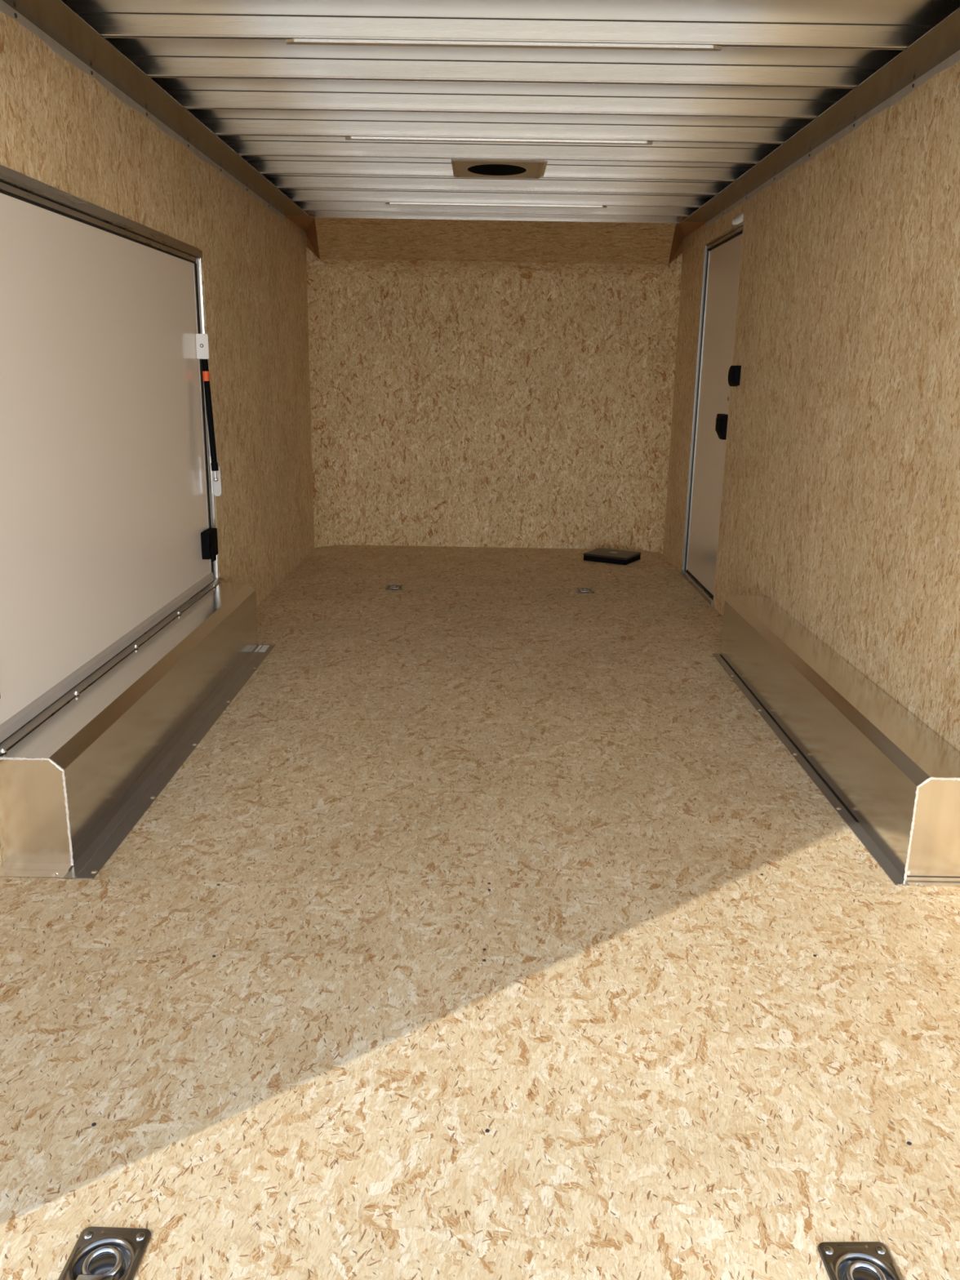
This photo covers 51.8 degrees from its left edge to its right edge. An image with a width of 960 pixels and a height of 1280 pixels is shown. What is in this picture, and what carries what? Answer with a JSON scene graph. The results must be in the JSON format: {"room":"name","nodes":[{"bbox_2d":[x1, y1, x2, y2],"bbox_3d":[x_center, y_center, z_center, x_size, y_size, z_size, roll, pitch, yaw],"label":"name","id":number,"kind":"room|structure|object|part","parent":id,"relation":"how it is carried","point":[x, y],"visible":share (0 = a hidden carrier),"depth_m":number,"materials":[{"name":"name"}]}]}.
{"room":"cargo space","nodes":[
{"label":"cargo space","id":0,"kind":"room"},
{"bbox_2d":[0,11,314,865],"bbox_3d":[-1.232,-0.875,3.951,0.085,2.450,6.335,1,15,0],"label":"wall","id":1,"kind":"structure","parent":0,"point":[60,128],"depth_m":4.60,"materials":[{"name":"beige wood"}]},
{"bbox_3d":[-1.207,-0.559,2.667,0.014,2.115,1.219,1,15,0],"label":"wall panel","id":2,"kind":"part","parent":1,"relation":"part of","materials":[{"name":"beige wood"}]},
{"bbox_2d":[0,164,223,755],"bbox_3d":[-1.209,-0.644,3.242,0.104,1.447,2.335,1,15,0],"label":"door","id":3,"kind":"structure","parent":1,"relation":"in","point":[108,530],"depth_m":3.04,"materials":[{"name":"metal"}]},
{"bbox_3d":[-1.197,-1.292,3.047,0.012,0.016,2.300,1,15,0],"label":"frame","id":4,"kind":"part","parent":3,"relation":"part of","materials":[{"name":"metal"}]},
{"bbox_3d":[-1.192,-1.325,3.055,0.020,0.034,2.332,1,15,0],"label":"frame","id":5,"kind":"part","parent":3,"relation":"part of","materials":[{"name":"metal"}]},
{"bbox_3d":[-1.216,-0.003,3.403,0.016,0.042,2.170,1,15,0],"label":"trim","id":6,"kind":"part","parent":3,"relation":"part of","materials":[{"name":"silver metal"}]},
{"bbox_3d":[-1.201,0.021,3.415,0.034,0.009,2.320,1,15,0],"label":"sill","id":7,"kind":"part","parent":3,"relation":"part of","materials":[{"name":"metal"}]},
{"bbox_3d":[-1.203,-0.912,4.268,0.020,1.340,0.014,1,15,0],"label":"edge trim","id":8,"kind":"part","parent":3,"relation":"part of","materials":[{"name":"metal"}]},
{"bbox_2d":[195,333,221,496],"bbox_3d":[-1.162,-0.955,4.237,0.061,0.681,0.053,1,15,0],"label":"gas strut","id":9,"kind":"object","parent":3,"relation":"attached to","point":[202,340],"visible":1,"depth_m":4.21,"materials":[{"name":"metal"}]},
{"bbox_3d":[-1.173,-0.722,4.326,0.008,0.160,0.004,1,15,0],"label":"bracket arm","id":10,"kind":"part","parent":9,"relation":"part of","materials":[{"name":"metal"}]},
{"bbox_3d":[-1.163,-0.383,4.312,0.010,0.077,0.051,1,15,0],"label":"latch lever","id":11,"kind":"part","parent":3,"relation":"part of","materials":[{"name":"black plastic"}]},
{"bbox_3d":[-1.197,-0.879,3.844,0.014,2.115,1.219,1,15,0],"label":"wall panel","id":12,"kind":"part","parent":1,"relation":"part of","materials":[{"name":"beige wood"}]},
{"bbox_2d":[0,0,319,258],"bbox_3d":[-1.115,-1.856,3.623,0.217,0.236,6.138,1,15,0],"label":"trim","id":13,"kind":"structure","parent":1,"relation":"attached to","point":[64,31],"depth_m":3.23,"materials":[{"name":"metal"}]},
{"bbox_3d":[-1.078,-2.617,6.162,0.147,0.050,0.732,1,15,0],"label":"rail","id":14,"kind":"part","parent":13,"relation":"part of","materials":[{"name":"brown wood"}]},
{"bbox_3d":[-1.188,-1.199,5.021,0.014,2.115,1.219,1,15,0],"label":"wall panel","id":15,"kind":"part","parent":1,"relation":"part of","materials":[{"name":"beige wood"}]},
{"bbox_3d":[-1.178,-1.520,6.201,0.014,2.115,1.224,1,15,0],"label":"wall panel","id":16,"kind":"part","parent":1,"relation":"part of","materials":[{"name":"beige wood"}]},
{"bbox_2d":[0,544,959,1279],"bbox_3d":[0.038,0.172,4.226,2.600,0.077,6.335,1,15,0],"label":"floor","id":17,"kind":"structure","parent":0,"point":[490,928],"depth_m":2.07,"materials":[{"name":"beige wood"}]},
{"bbox_2d":[57,1226,151,1279],"bbox_3d":[-0.538,0.893,1.410,0.105,0.022,0.124,1,15,1],"label":"ring","id":18,"kind":"object","parent":17,"relation":"on","point":[99,1253],"visible":1,"depth_m":1.43,"materials":[{"name":"silver metal"}]},
{"bbox_2d":[0,582,275,879],"bbox_3d":[-1.080,0.164,3.477,0.256,0.298,2.177,1,15,0],"label":"cover","id":19,"kind":"object","parent":17,"relation":"on","point":[74,787],"visible":1,"depth_m":2.88,"materials":[{"name":"metal"}]},
{"bbox_3d":[-1.127,0.433,2.488,0.179,0.293,0.004,1,15,0],"label":"plate","id":20,"kind":"part","parent":19,"relation":"part of","materials":[{"name":"metal"}]},
{"bbox_2d":[385,584,404,590],"bbox_3d":[-0.502,-0.304,5.813,0.105,0.022,0.124,1,15,0],"label":"ring","id":21,"kind":"object","parent":17,"relation":"on","point":[388,587],"visible":0.9,"depth_m":5.80,"materials":[{"name":"silver metal"}]},
{"bbox_3d":[0.028,0.478,3.038,2.524,0.040,1.186,1,15,0],"label":"panel","id":22,"kind":"part","parent":17,"relation":"part of","materials":[{"name":"beige wood"}]},
{"bbox_3d":[0.022,0.673,2.320,2.524,0.040,0.298,1,15,0],"label":"panel","id":23,"kind":"part","parent":17,"relation":"part of","materials":[{"name":"beige wood"}]},
{"bbox_3d":[0.017,0.847,1.679,2.524,0.040,1.025,1,15,0],"label":"panel","id":24,"kind":"part","parent":17,"relation":"part of","materials":[{"name":"beige wood"}]},
{"bbox_3d":[0.058,-0.485,6.578,2.524,0.040,1.368,1,15,0],"label":"panel","id":25,"kind":"part","parent":17,"relation":"part of","materials":[{"name":"beige wood"}]},
{"bbox_3d":[0.047,-0.148,5.338,2.524,0.040,1.198,1,15,0],"label":"panel","id":26,"kind":"part","parent":17,"relation":"part of","materials":[{"name":"beige wood"}]},
{"bbox_3d":[0.038,0.166,4.185,2.524,0.040,1.188,1,15,0],"label":"panel","id":27,"kind":"part","parent":17,"relation":"part of","materials":[{"name":"beige wood"}]},
{"bbox_2d":[575,587,594,593],"bbox_3d":[0.617,-0.286,5.814,0.105,0.022,0.124,1,15,0],"label":"ring","id":28,"kind":"object","parent":17,"relation":"on","point":[584,590],"visible":0.9,"depth_m":5.82,"materials":[{"name":"silver metal"}]},
{"bbox_2d":[583,547,640,564],"bbox_3d":[0.907,-0.575,6.786,0.314,0.051,0.268,10,17,29],"label":"box","id":29,"kind":"object","parent":17,"relation":"on","point":[600,554],"visible":1,"depth_m":6.71,"materials":[{"name":"black plastic"}]},
{"bbox_2d":[712,595,959,886],"bbox_3d":[1.169,0.208,3.479,0.218,0.285,2.126,1,15,0],"label":"cover","id":30,"kind":"object","parent":17,"relation":"on","point":[895,782],"visible":1,"depth_m":2.95,"materials":[{"name":"metal"}]},
{"bbox_3d":[1.179,0.478,2.492,0.182,0.279,0.004,1,15,0],"label":"plate","id":31,"kind":"part","parent":30,"relation":"part of","materials":[{"name":"metal"}]},
{"bbox_2d":[817,1241,903,1279],"bbox_3d":[0.550,0.912,1.406,0.105,0.022,0.124,1,15,-1],"label":"ring","id":32,"kind":"object","parent":17,"relation":"on","point":[842,1260],"visible":1,"depth_m":1.43,"materials":[{"name":"silver metal"}]},
{"bbox_2d":[305,217,684,553],"bbox_3d":[0.077,-1.574,6.599,2.660,2.450,0.868,1,15,0],"label":"wall","id":33,"kind":"structure","parent":0,"point":[498,384],"depth_m":6.89,"materials":[{"name":"beige wood"}]},
{"bbox_3d":[-1.088,-1.722,6.863,0.232,2.160,0.029,-12,20,-39],"label":"corner panel","id":34,"kind":"part","parent":33,"relation":"part of","materials":[{"name":"beige wood"}]},
{"bbox_3d":[-0.458,-1.604,6.964,1.072,1.900,0.014,1,15,0],"label":"wall panel","id":35,"kind":"part","parent":33,"relation":"part of","materials":[{"name":"beige wood"}]},
{"bbox_3d":[0.092,-2.486,6.309,2.330,0.272,0.788,1,15,0],"label":"nose panel","id":36,"kind":"part","parent":33,"relation":"part of","materials":[{"name":"brown wood"}]},
{"bbox_3d":[0.615,-1.585,6.960,1.072,1.900,0.014,1,15,0],"label":"wall panel","id":37,"kind":"part","parent":33,"relation":"part of","materials":[{"name":"beige wood"}]},
{"bbox_3d":[1.248,-1.681,6.855,0.232,2.160,0.029,14,20,39],"label":"corner panel","id":38,"kind":"part","parent":33,"relation":"part of","materials":[{"name":"beige wood"}]},
{"bbox_2d":[61,0,959,223],"bbox_3d":[0.072,-1.919,3.646,2.630,0.078,6.275,1,15,0],"label":"ceiling","id":39,"kind":"structure","parent":0,"point":[637,111],"depth_m":3.29,"materials":[{"name":"metal"}]},
{"bbox_2d":[451,158,547,178],"bbox_3d":[0.085,-2.106,4.370,0.411,0.056,0.370,1,15,0],"label":"ceiling vent","id":40,"kind":"object","parent":39,"relation":"in","point":[462,168],"visible":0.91,"depth_m":4.36,"materials":[{"name":"metal"}]},
{"bbox_3d":[0.283,-2.108,4.373,0.015,0.048,0.320,1,15,0],"label":"plate","id":41,"kind":"part","parent":40,"relation":"part of","materials":[{"name":"metal"}]},
{"bbox_2d":[662,61,959,751],"bbox_3d":[1.342,-0.830,3.942,0.086,2.450,6.335,1,15,0],"label":"wall","id":42,"kind":"structure","parent":0,"point":[840,502],"depth_m":3.43,"materials":[{"name":"beige wood"}]},
{"bbox_3d":[1.328,-1.545,6.448,0.014,2.115,0.694,1,15,0],"label":"wall panel","id":43,"kind":"part","parent":42,"relation":"part of","materials":[{"name":"beige wood"}]},
{"bbox_2d":[680,211,744,605],"bbox_3d":[1.331,-1.283,5.646,0.096,2.030,0.990,1,15,0],"label":"door","id":44,"kind":"structure","parent":42,"relation":"in","point":[722,257],"depth_m":5.69,"materials":[{"name":"white metal"}]},
{"bbox_3d":[1.340,-1.364,6.057,0.024,1.910,0.014,1,15,0],"label":"edge trim","id":45,"kind":"part","parent":44,"relation":"part of","materials":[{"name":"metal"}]},
{"bbox_3d":[1.285,-1.162,5.332,0.012,0.070,0.080,1,15,0],"label":"latch lever","id":46,"kind":"part","parent":44,"relation":"part of","materials":[{"name":"black plastic"}]},
{"bbox_3d":[1.337,-2.290,5.403,0.014,0.130,0.929,1,15,0],"label":"wall panel","id":47,"kind":"part","parent":42,"relation":"part of","materials":[{"name":"beige wood"}]},
{"bbox_2d":[728,365,741,386],"bbox_3d":[1.293,-1.347,5.043,0.039,0.102,0.130,1,15,0],"label":"light switch","id":48,"kind":"object","parent":42,"relation":"attached to","point":[734,373],"visible":1,"depth_m":4.99,"materials":[{"name":"black plastic"}]},
{"bbox_3d":[1.313,-1.057,4.650,0.014,2.115,1.169,1,15,0],"label":"wall panel","id":49,"kind":"part","parent":42,"relation":"part of","materials":[{"name":"beige wood"}]},
{"bbox_2d":[668,7,959,264],"bbox_3d":[1.257,-1.815,3.615,0.217,0.236,6.138,1,15,0],"label":"trim","id":50,"kind":"structure","parent":42,"relation":"attached to","point":[937,51],"depth_m":3.39,"materials":[{"name":"metal"}]},
{"bbox_3d":[1.264,-2.576,6.154,0.147,0.050,0.732,1,15,0],"label":"rail","id":51,"kind":"part","parent":50,"relation":"part of","materials":[{"name":"brown wood"}]},
{"bbox_3d":[1.304,-0.743,3.497,0.014,2.115,1.219,1,15,0],"label":"wall panel","id":52,"kind":"part","parent":42,"relation":"part of","materials":[{"name":"beige wood"}]},
{"bbox_3d":[1.294,-0.423,2.320,0.014,2.115,1.219,1,15,0],"label":"wall panel","id":53,"kind":"part","parent":42,"relation":"part of","materials":[{"name":"beige wood"}]}
]}

